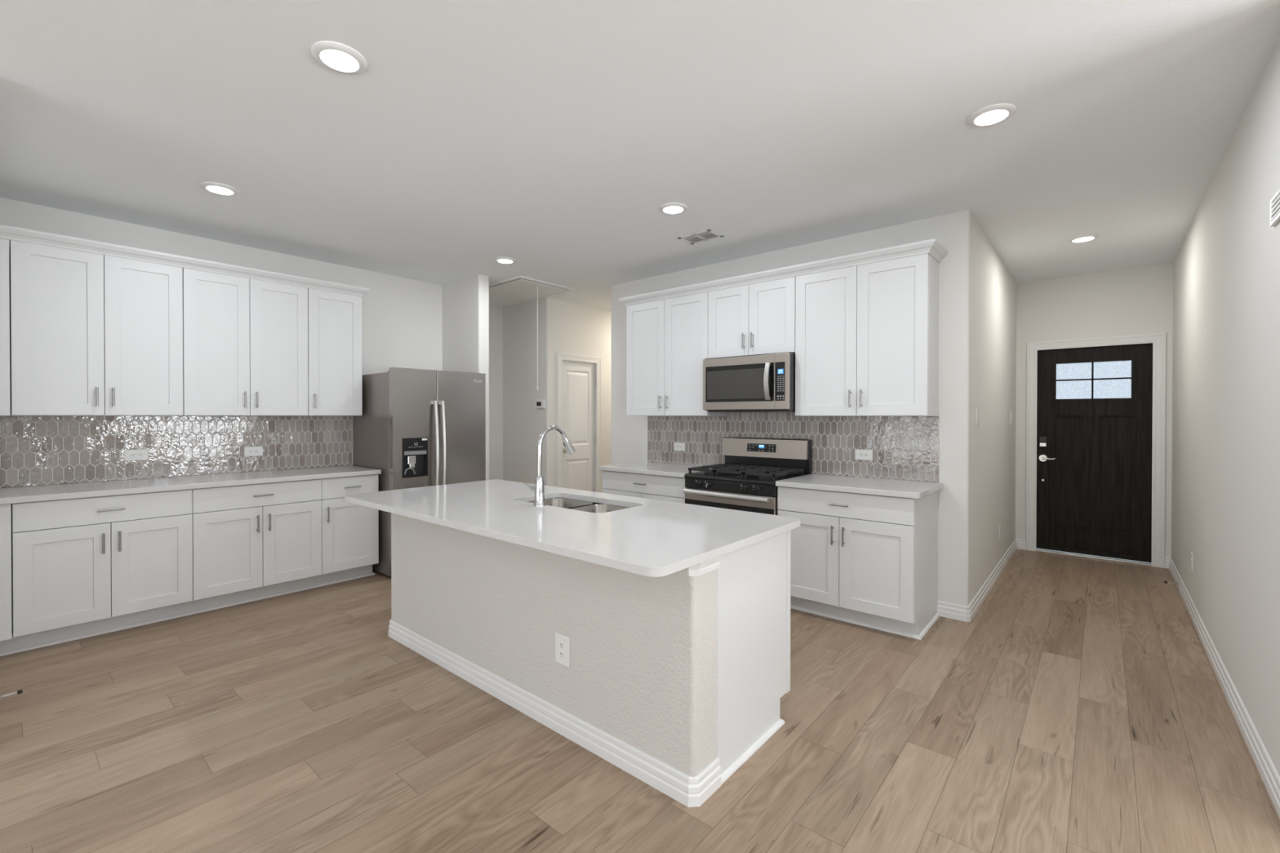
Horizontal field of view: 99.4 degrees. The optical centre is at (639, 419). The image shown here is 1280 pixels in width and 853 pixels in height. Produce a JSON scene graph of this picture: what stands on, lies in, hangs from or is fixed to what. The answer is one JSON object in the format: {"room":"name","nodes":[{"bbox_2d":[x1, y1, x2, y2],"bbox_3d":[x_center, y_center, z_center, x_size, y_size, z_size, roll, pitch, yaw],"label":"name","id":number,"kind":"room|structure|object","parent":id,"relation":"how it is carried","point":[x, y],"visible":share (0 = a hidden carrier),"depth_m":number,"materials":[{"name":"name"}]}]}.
{"room":"kitchen","nodes":[
{"label":"kitchen","id":0,"kind":"room"},
{"bbox_2d":[0,197,442,488],"bbox_3d":[-4.596,-0.023,2.846,0.120,2.743,7.627,0,0,40],"label":"wall","id":1,"kind":"structure","parent":0,"point":[402,317],"depth_m":4.93,"materials":[{"name":"white paint"}]},
{"bbox_2d":[0,238,183,415],"bbox_3d":[-3.627,-0.555,3.606,0.363,1.058,0.871,0,0,40],"label":"upper cabinet","id":2,"kind":"object","parent":1,"relation":"attached to","point":[92,334],"visible":1,"depth_m":3.48,"materials":[{"name":"white wood"}]},
{"bbox_2d":[0,224,370,297],"bbox_3d":[-3.210,-1.111,4.083,0.376,0.070,2.146,0,0,40],"label":"crown molding","id":3,"kind":"structure","parent":2,"relation":"attached to","point":[6,232],"depth_m":3.74,"materials":[{"name":"white wood"}]},
{"bbox_2d":[0,415,351,488],"bbox_3d":[-3.356,0.199,4.204,0.010,0.454,2.130,0,0,40],"label":"tile backsplash","id":4,"kind":"structure","parent":1,"relation":"attached to","point":[35,450],"depth_m":3.99,"materials":[{"name":"grey tile"}]},
{"bbox_2d":[124,448,148,461],"bbox_3d":[-3.611,0.255,3.893,0.009,0.078,0.128,0,0,40],"label":"electrical outlet","id":5,"kind":"object","parent":4,"relation":"attached to","point":[129,455],"visible":1,"depth_m":3.89,"materials":[{"name":"white plastic"}]},
{"bbox_2d":[129,453,135,457],"bbox_3d":[-3.622,0.255,3.876,0.003,0.033,0.029,0,0,40],"label":"socket","id":6,"kind":"object","parent":5,"relation":"attached to","point":[131,455],"depth_m":3.87,"materials":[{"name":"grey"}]},
{"bbox_2d":[137,452,142,457],"bbox_3d":[-3.596,0.254,3.906,0.003,0.033,0.029,0,0,40],"label":"socket","id":7,"kind":"object","parent":5,"relation":"attached to","point":[140,454],"depth_m":3.91,"materials":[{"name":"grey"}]},
{"bbox_2d":[244,446,262,456],"bbox_3d":[-3.154,0.259,4.431,0.009,0.078,0.128,0,0,40],"label":"electrical outlet","id":8,"kind":"object","parent":4,"relation":"attached to","point":[248,451],"visible":1,"depth_m":4.43,"materials":[{"name":"white plastic"}]},
{"bbox_2d":[182,267,308,415],"bbox_3d":[-3.087,-0.558,4.242,0.363,1.058,0.794,0,0,40],"label":"upper cabinet","id":9,"kind":"object","parent":1,"relation":"attached to","point":[246,350],"visible":0.98,"depth_m":4.11,"materials":[{"name":"white wood"}]},
{"bbox_2d":[307,288,362,415],"bbox_3d":[-2.691,-0.561,4.708,0.363,1.058,0.424,0,0,40],"label":"upper cabinet","id":10,"kind":"object","parent":1,"relation":"attached to","point":[334,318],"visible":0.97,"depth_m":4.61,"materials":[{"name":"white wood"}]},
{"bbox_2d":[442,274,488,479],"bbox_3d":[-2.005,-0.040,5.727,1.268,2.743,0.120,0,0,40],"label":"wall","id":11,"kind":"structure","parent":0,"point":[465,301],"depth_m":5.38,"materials":[{"name":"white paint"}]},
{"bbox_2d":[488,305,502,479],"bbox_3d":[-2.090,-0.045,6.513,0.120,2.743,0.968,0,0,40],"label":"wall","id":12,"kind":"structure","parent":0,"point":[495,313],"depth_m":6.76,"materials":[{"name":"white paint"}]},
{"bbox_2d":[502,297,555,486],"bbox_3d":[-1.409,-0.046,6.649,0.982,2.743,0.120,0,0,40],"label":"wall","id":13,"kind":"structure","parent":0,"point":[523,424],"depth_m":6.52,"materials":[{"name":"white paint"}]},
{"bbox_2d":[535,399,545,408],"bbox_3d":[-1.163,-0.180,6.340,0.153,0.110,0.030,0,0,40],"label":"thermostat","id":14,"kind":"object","parent":13,"relation":"attached to","point":[540,403],"visible":1,"depth_m":6.32,"materials":[{"name":"white plastic"}]},
{"bbox_2d":[555,298,611,493],"bbox_3d":[-0.076,-0.051,7.553,0.120,2.743,2.985,0,0,40],"label":"wall","id":15,"kind":"structure","parent":0,"point":[580,329],"depth_m":6.82,"materials":[{"name":"white paint"}]},
{"bbox_2d":[556,352,601,493],"bbox_3d":[-0.776,0.268,6.707,0.152,2.115,0.728,0,0,40],"label":"door","id":16,"kind":"structure","parent":15,"relation":"in","point":[579,377],"depth_m":6.72,"materials":[{"name":"white painted wood"}]},
{"bbox_2d":[0,0,1279,311],"bbox_3d":[0.349,-1.433,1.466,10.620,0.100,11.900,0,0,40],"label":"ceiling","id":17,"kind":"structure","parent":0,"point":[551,137],"depth_m":2.57,"materials":[{"name":"white paint"}]},
{"bbox_2d":[200,182,239,195],"bbox_3d":[-2.537,-1.388,3.278,0.188,0.016,0.188,0,0,40],"label":"recessed light","id":18,"kind":"object","parent":17,"relation":"in","point":[213,187],"visible":1,"depth_m":3.25,"materials":[{"name":"white"}]},
{"bbox_2d":[311,40,367,74],"bbox_3d":[-1.151,-1.379,2.081,0.188,0.016,0.188,0,0,40],"label":"recessed light","id":19,"kind":"object","parent":17,"relation":"in","point":[338,57],"visible":1,"depth_m":2.06,"materials":[{"name":"white plastic"}]},
{"bbox_2d":[493,257,515,263],"bbox_3d":[-1.186,-1.397,4.778,0.188,0.016,0.188,0,0,40],"label":"recessed light","id":20,"kind":"object","parent":17,"relation":"in","point":[500,260],"visible":1,"depth_m":4.75,"materials":[{"name":"white plastic"}]},
{"bbox_2d":[488,275,575,306],"bbox_3d":[-1.473,-1.401,6.038,1.416,0.024,0.730,0,0,40],"label":"attic hatch","id":21,"kind":"object","parent":17,"relation":"attached to","point":[517,289],"visible":0.7,"depth_m":5.82,"materials":[{"name":"white wood"}]},
{"bbox_2d":[536,286,538,390],"bbox_3d":[-1.066,-0.846,5.644,0.019,1.077,0.018,0,0,40],"label":"pull cord","id":22,"kind":"object","parent":21,"relation":"hanging from","point":[537,286],"visible":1,"depth_m":5.64,"materials":[{"name":"white plastic"}]},
{"bbox_2d":[658,202,687,214],"bbox_3d":[0.219,-1.388,3.584,0.188,0.016,0.188,0,0,40],"label":"recessed light","id":23,"kind":"object","parent":17,"relation":"in","point":[672,208],"visible":1,"depth_m":3.56,"materials":[{"name":"white plastic"}]},
{"bbox_2d":[677,229,724,244],"bbox_3d":[0.463,-1.395,4.154,0.296,0.010,0.196,0,0,40],"label":"ceiling vent","id":24,"kind":"object","parent":17,"relation":"in","point":[708,234],"visible":1,"depth_m":4.14,"materials":[{"name":"white metal"}]},
{"bbox_2d":[967,102,1016,127],"bbox_3d":[1.601,-1.380,2.475,0.188,0.016,0.188,0,0,40],"label":"recessed light","id":25,"kind":"object","parent":17,"relation":"in","point":[993,114],"visible":1,"depth_m":2.45,"materials":[{"name":"white plastic"}]},
{"bbox_2d":[1067,234,1098,242],"bbox_3d":[3.416,-1.390,4.183,0.188,0.016,0.188,0,0,40],"label":"recessed light","id":26,"kind":"object","parent":17,"relation":"in","point":[1082,238],"visible":1,"depth_m":4.15,"materials":[{"name":"white plastic"}]},
{"bbox_2d":[0,548,1279,852],"bbox_3d":[0.473,1.361,1.378,10.590,0.001,11.900,0,0,40],"label":"floor","id":27,"kind":"structure","parent":0,"point":[1082,707],"depth_m":2.26,"materials":[{"name":"brown wood"}]},
{"bbox_2d":[0,488,192,652],"bbox_3d":[-3.516,0.906,3.516,0.662,0.878,0.866,0,0,40],"label":"base cabinet","id":28,"kind":"object","parent":27,"relation":"on","point":[69,567],"visible":1,"depth_m":3.30,"materials":[{"name":"white wood"}]},
{"bbox_2d":[0,465,381,504],"bbox_3d":[-3.116,0.446,3.991,0.653,0.035,2.112,0,0,40],"label":"countertop","id":29,"kind":"structure","parent":28,"relation":"on","point":[94,489],"depth_m":3.67,"materials":[{"name":"white stone"}]},
{"bbox_2d":[0,572,375,656],"bbox_3d":[-3.015,1.333,3.914,0.116,0.019,2.118,0,0,40],"label":"trim","id":30,"kind":"structure","parent":27,"relation":"on","point":[121,628],"depth_m":3.65,"materials":[{"name":"white wood"}]},
{"bbox_2d":[189,479,321,611],"bbox_3d":[-2.978,0.902,4.150,0.662,0.878,0.796,0,0,40],"label":"base cabinet","id":31,"kind":"object","parent":27,"relation":"on","point":[251,540],"visible":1,"depth_m":3.93,"materials":[{"name":"white wood"}]},
{"bbox_2d":[315,474,378,584],"bbox_3d":[-2.578,0.899,4.620,0.662,0.878,0.439,0,0,40],"label":"base cabinet","id":32,"kind":"object","parent":27,"relation":"on","point":[349,531],"visible":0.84,"depth_m":4.42,"materials":[{"name":"white wood"}]},
{"bbox_2d":[353,367,485,576],"bbox_3d":[-2.031,0.442,5.068,0.872,1.758,0.892,0,0,40],"label":"refrigerator","id":33,"kind":"object","parent":27,"relation":"on","point":[421,428],"visible":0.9,"depth_m":4.74,"materials":[{"name":"grey metal"}]},
{"bbox_2d":[388,502,791,807],"bbox_3d":[-0.439,0.915,2.925,2.329,0.871,0.792,0,0,40],"label":"kitchen island","id":34,"kind":"object","parent":27,"relation":"on","point":[676,680],"visible":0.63,"depth_m":2.25,"materials":[{"name":"white paint"}]},
{"bbox_2d":[555,632,569,667],"bbox_3d":[-0.335,0.992,2.339,0.090,0.128,0.009,0,0,40],"label":"electrical outlet","id":35,"kind":"object","parent":34,"relation":"attached to","point":[562,642],"visible":1,"depth_m":2.33,"materials":[{"name":"white plastic"}]},
{"bbox_2d":[559,641,564,649],"bbox_3d":[-0.337,0.973,2.337,0.033,0.029,0.003,0,0,40],"label":"socket","id":36,"kind":"object","parent":35,"relation":"attached to","point":[562,644],"depth_m":2.33,"materials":[{"name":"grey plastic"}]},
{"bbox_2d":[559,650,564,658],"bbox_3d":[-0.337,1.012,2.337,0.033,0.029,0.003,0,0,40],"label":"socket","id":37,"kind":"object","parent":35,"relation":"attached to","point":[562,653],"depth_m":2.33,"materials":[{"name":"grey plastic"}]},
{"bbox_2d":[344,480,799,577],"bbox_3d":[-0.504,0.464,2.833,2.372,0.030,1.075,0,0,40],"label":"island countertop","id":38,"kind":"structure","parent":34,"relation":"on","point":[651,538],"depth_m":2.39,"materials":[{"name":"white stone"}]},
{"bbox_2d":[523,425,575,506],"bbox_3d":[-0.487,0.239,2.937,0.147,0.418,0.274,0,0,40],"label":"kitchen faucet","id":39,"kind":"object","parent":38,"relation":"on","point":[539,488],"visible":1,"depth_m":2.82,"materials":[{"name":"silver metal"}]},
{"bbox_2d":[528,497,628,512],"bbox_3d":[-0.348,0.569,2.964,0.757,0.180,0.412,0,0,40],"label":"sink","id":40,"kind":"object","parent":38,"relation":"in","point":[576,504],"visible":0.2,"depth_m":3.15,"materials":[{"name":"silver metal"}]},
{"bbox_2d":[602,470,687,503],"bbox_3d":[0.204,0.899,4.865,0.942,0.878,0.665,0,0,40],"label":"base cabinet","id":41,"kind":"object","parent":27,"relation":"on","point":[666,488],"visible":0.29,"depth_m":4.61,"materials":[{"name":"white wood"}]},
{"bbox_2d":[599,461,711,477],"bbox_3d":[0.195,0.442,4.875,0.970,0.035,0.656,0,0,40],"label":"countertop","id":42,"kind":"structure","parent":41,"relation":"on","point":[677,470],"depth_m":4.75,"materials":[{"name":"white stone"}]},
{"bbox_2d":[683,436,812,515],"bbox_3d":[0.840,0.739,4.283,0.774,1.166,0.706,0,0,40],"label":"gas range","id":43,"kind":"object","parent":27,"relation":"on","point":[747,478],"visible":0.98,"depth_m":4.22,"materials":[{"name":"silver metal"}]},
{"bbox_2d":[684,470,808,485],"bbox_3d":[0.838,0.446,4.278,0.774,0.034,0.594,0,0,40],"label":"cooktop","id":44,"kind":"object","parent":43,"relation":"in","point":[723,478],"depth_m":4.10,"materials":[{"name":"black metal"}]},
{"bbox_2d":[777,486,937,635],"bbox_3d":[1.496,0.907,3.767,0.887,0.878,0.665,0,0,40],"label":"base cabinet","id":45,"kind":"object","parent":27,"relation":"on","point":[873,559],"visible":0.85,"depth_m":3.50,"materials":[{"name":"white wood"}]},
{"bbox_2d":[775,473,943,498],"bbox_3d":[1.512,0.450,3.757,0.920,0.035,0.656,0,0,40],"label":"countertop","id":46,"kind":"structure","parent":45,"relation":"on","point":[859,485],"depth_m":3.62,"materials":[{"name":"white stone"}]},
{"bbox_2d":[790,604,939,639],"bbox_3d":[1.547,1.336,3.815,0.900,0.019,0.535,0,0,40],"label":"trim","id":47,"kind":"structure","parent":45,"relation":"in","point":[936,616],"depth_m":3.55,"materials":[{"name":"white wood"}]},
{"bbox_2d":[611,209,973,605],"bbox_3d":[0.977,-0.032,4.720,3.281,2.743,0.120,0,0,40],"label":"wall","id":48,"kind":"structure","parent":0,"point":[953,232],"depth_m":3.71,"materials":[{"name":"white paint"}]},
{"bbox_2d":[626,291,726,416],"bbox_3d":[0.307,-0.561,4.979,0.919,1.058,0.344,0,0,40],"label":"upper cabinet","id":49,"kind":"object","parent":48,"relation":"attached to","point":[667,339],"visible":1,"depth_m":4.86,"materials":[{"name":"white wood"}]},
{"bbox_2d":[618,238,947,306],"bbox_3d":[0.944,-1.111,4.426,2.702,0.070,0.357,0,0,40],"label":"crown molding","id":50,"kind":"structure","parent":49,"relation":"attached to","point":[932,246],"depth_m":4.00,"materials":[{"name":"white wood"}]},
{"bbox_2d":[707,276,795,358],"bbox_3d":[0.954,-0.796,4.428,0.775,0.580,0.344,0,0,40],"label":"upper cabinet","id":51,"kind":"object","parent":48,"relation":"attached to","point":[755,318],"visible":0.86,"depth_m":4.30,"materials":[{"name":"white wood"}]},
{"bbox_2d":[702,351,795,412],"bbox_3d":[0.918,-0.283,4.376,0.756,0.443,0.454,0,0,40],"label":"microwave","id":52,"kind":"object","parent":51,"relation":"attached to","point":[756,383],"visible":0.97,"depth_m":4.21,"materials":[{"name":"silver metal"}]},
{"bbox_2d":[647,412,939,482],"bbox_3d":[1.064,0.163,4.560,2.588,0.525,0.010,0,0,40],"label":"tile backsplash","id":53,"kind":"structure","parent":48,"relation":"attached to","point":[903,447],"depth_m":4.22,"materials":[{"name":"grey tile"}]},
{"bbox_2d":[674,442,684,451],"bbox_3d":[0.372,0.258,5.139,0.128,0.078,0.009,0,0,40],"label":"electrical outlet","id":54,"kind":"object","parent":53,"relation":"attached to","point":[677,446],"visible":1,"depth_m":5.13,"materials":[{"name":"white plastic"}]},
{"bbox_2d":[854,448,872,460],"bbox_3d":[1.665,0.263,4.040,0.128,0.078,0.009,0,0,40],"label":"electrical outlet","id":55,"kind":"object","parent":53,"relation":"attached to","point":[864,455],"visible":1,"depth_m":4.04,"materials":[{"name":"white plastic"}]},
{"bbox_2d":[795,253,938,416],"bbox_3d":[1.595,-0.554,3.885,0.902,1.058,0.344,0,0,40],"label":"upper cabinet","id":56,"kind":"object","parent":48,"relation":"attached to","point":[867,335],"visible":1,"depth_m":3.73,"materials":[{"name":"white wood"}]},
{"bbox_2d":[971,215,1016,600],"bbox_3d":[3.034,-0.031,4.700,0.120,2.743,2.513,0,0,40],"label":"wall","id":57,"kind":"structure","parent":0,"point":[993,286],"depth_m":4.37,"materials":[{"name":"white paint"}]},
{"bbox_2d":[937,538,1025,622],"bbox_3d":[3.038,1.292,4.612,0.194,0.100,2.661,0,1,44],"label":"baseboard","id":58,"kind":"structure","parent":57,"relation":"attached to","point":[951,611],"depth_m":3.87,"materials":[{"name":"white wood"}]},
{"bbox_2d":[1009,410,1012,423],"bbox_3d":[3.615,-0.025,5.284,0.010,0.126,0.080,0,0,40],"label":"light switch","id":59,"kind":"object","parent":57,"relation":"attached to","point":[1011,411],"visible":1,"depth_m":5.26,"materials":[{"name":"white plastic"}]},
{"bbox_2d":[1015,262,1173,557],"bbox_3d":[4.372,-0.034,5.291,1.396,2.743,0.120,0,0,40],"label":"wall","id":60,"kind":"structure","parent":0,"point":[1135,300],"depth_m":5.22,"materials":[{"name":"white paint"}]},
{"bbox_2d":[1025,332,1166,568],"bbox_3d":[4.378,0.276,5.262,1.026,2.125,0.159,0,0,40],"label":"door","id":61,"kind":"structure","parent":60,"relation":"in","point":[1095,406],"depth_m":5.22,"materials":[{"name":"brown wood"}]},
{"bbox_2d":[1170,35,1279,777],"bbox_3d":[3.491,-0.021,3.268,0.120,2.743,4.103,0,0,40],"label":"wall","id":62,"kind":"structure","parent":0,"point":[1225,431],"depth_m":2.54,"materials":[{"name":"white paint"}]},
{"bbox_2d":[1164,581,1178,586],"bbox_3d":[4.205,1.294,4.295,0.080,0.028,0.028,0,0,40],"label":"door stop","id":63,"kind":"object","parent":62,"relation":"attached to","point":[1165,582],"visible":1,"depth_m":4.29,"materials":[{"name":"silver metal"}]},
{"bbox_2d":[1190,552,1193,572],"bbox_3d":[3.803,0.985,3.742,0.009,0.125,0.078,0,0,40],"label":"electrical outlet","id":64,"kind":"object","parent":62,"relation":"attached to","point":[1192,554],"visible":1,"depth_m":3.71,"materials":[{"name":"white plastic"}]},
{"bbox_2d":[1164,556,1279,818],"bbox_3d":[3.434,1.300,3.314,0.115,0.100,4.120,0,0,39],"label":"baseboard","id":65,"kind":"structure","parent":62,"relation":"attached to","point":[1268,774],"depth_m":2.47,"materials":[{"name":"white wood"}]},
{"bbox_2d":[1270,188,1279,226],"bbox_3d":[2.231,-0.761,1.882,0.013,0.100,0.325,0,0,40],"label":"air vent","id":66,"kind":"object","parent":62,"relation":"in","point":[1275,201],"visible":1,"depth_m":1.96,"materials":[{"name":"white plastic"}]},
{"bbox_3d":[-3.371,-0.021,2.739,1.885,2.743,0.120,0,0,40],"label":"wall","id":67,"kind":"structure","parent":0,"visible":0},
{"bbox_2d":[0,689,22,698],"bbox_3d":[-2.981,1.302,2.567,0.028,0.028,0.080,0,0,36],"label":"door stop","id":68,"kind":"object","parent":67,"relation":"attached to","point":[20,691],"visible":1,"depth_m":2.58,"materials":[{"name":"silver metal"}]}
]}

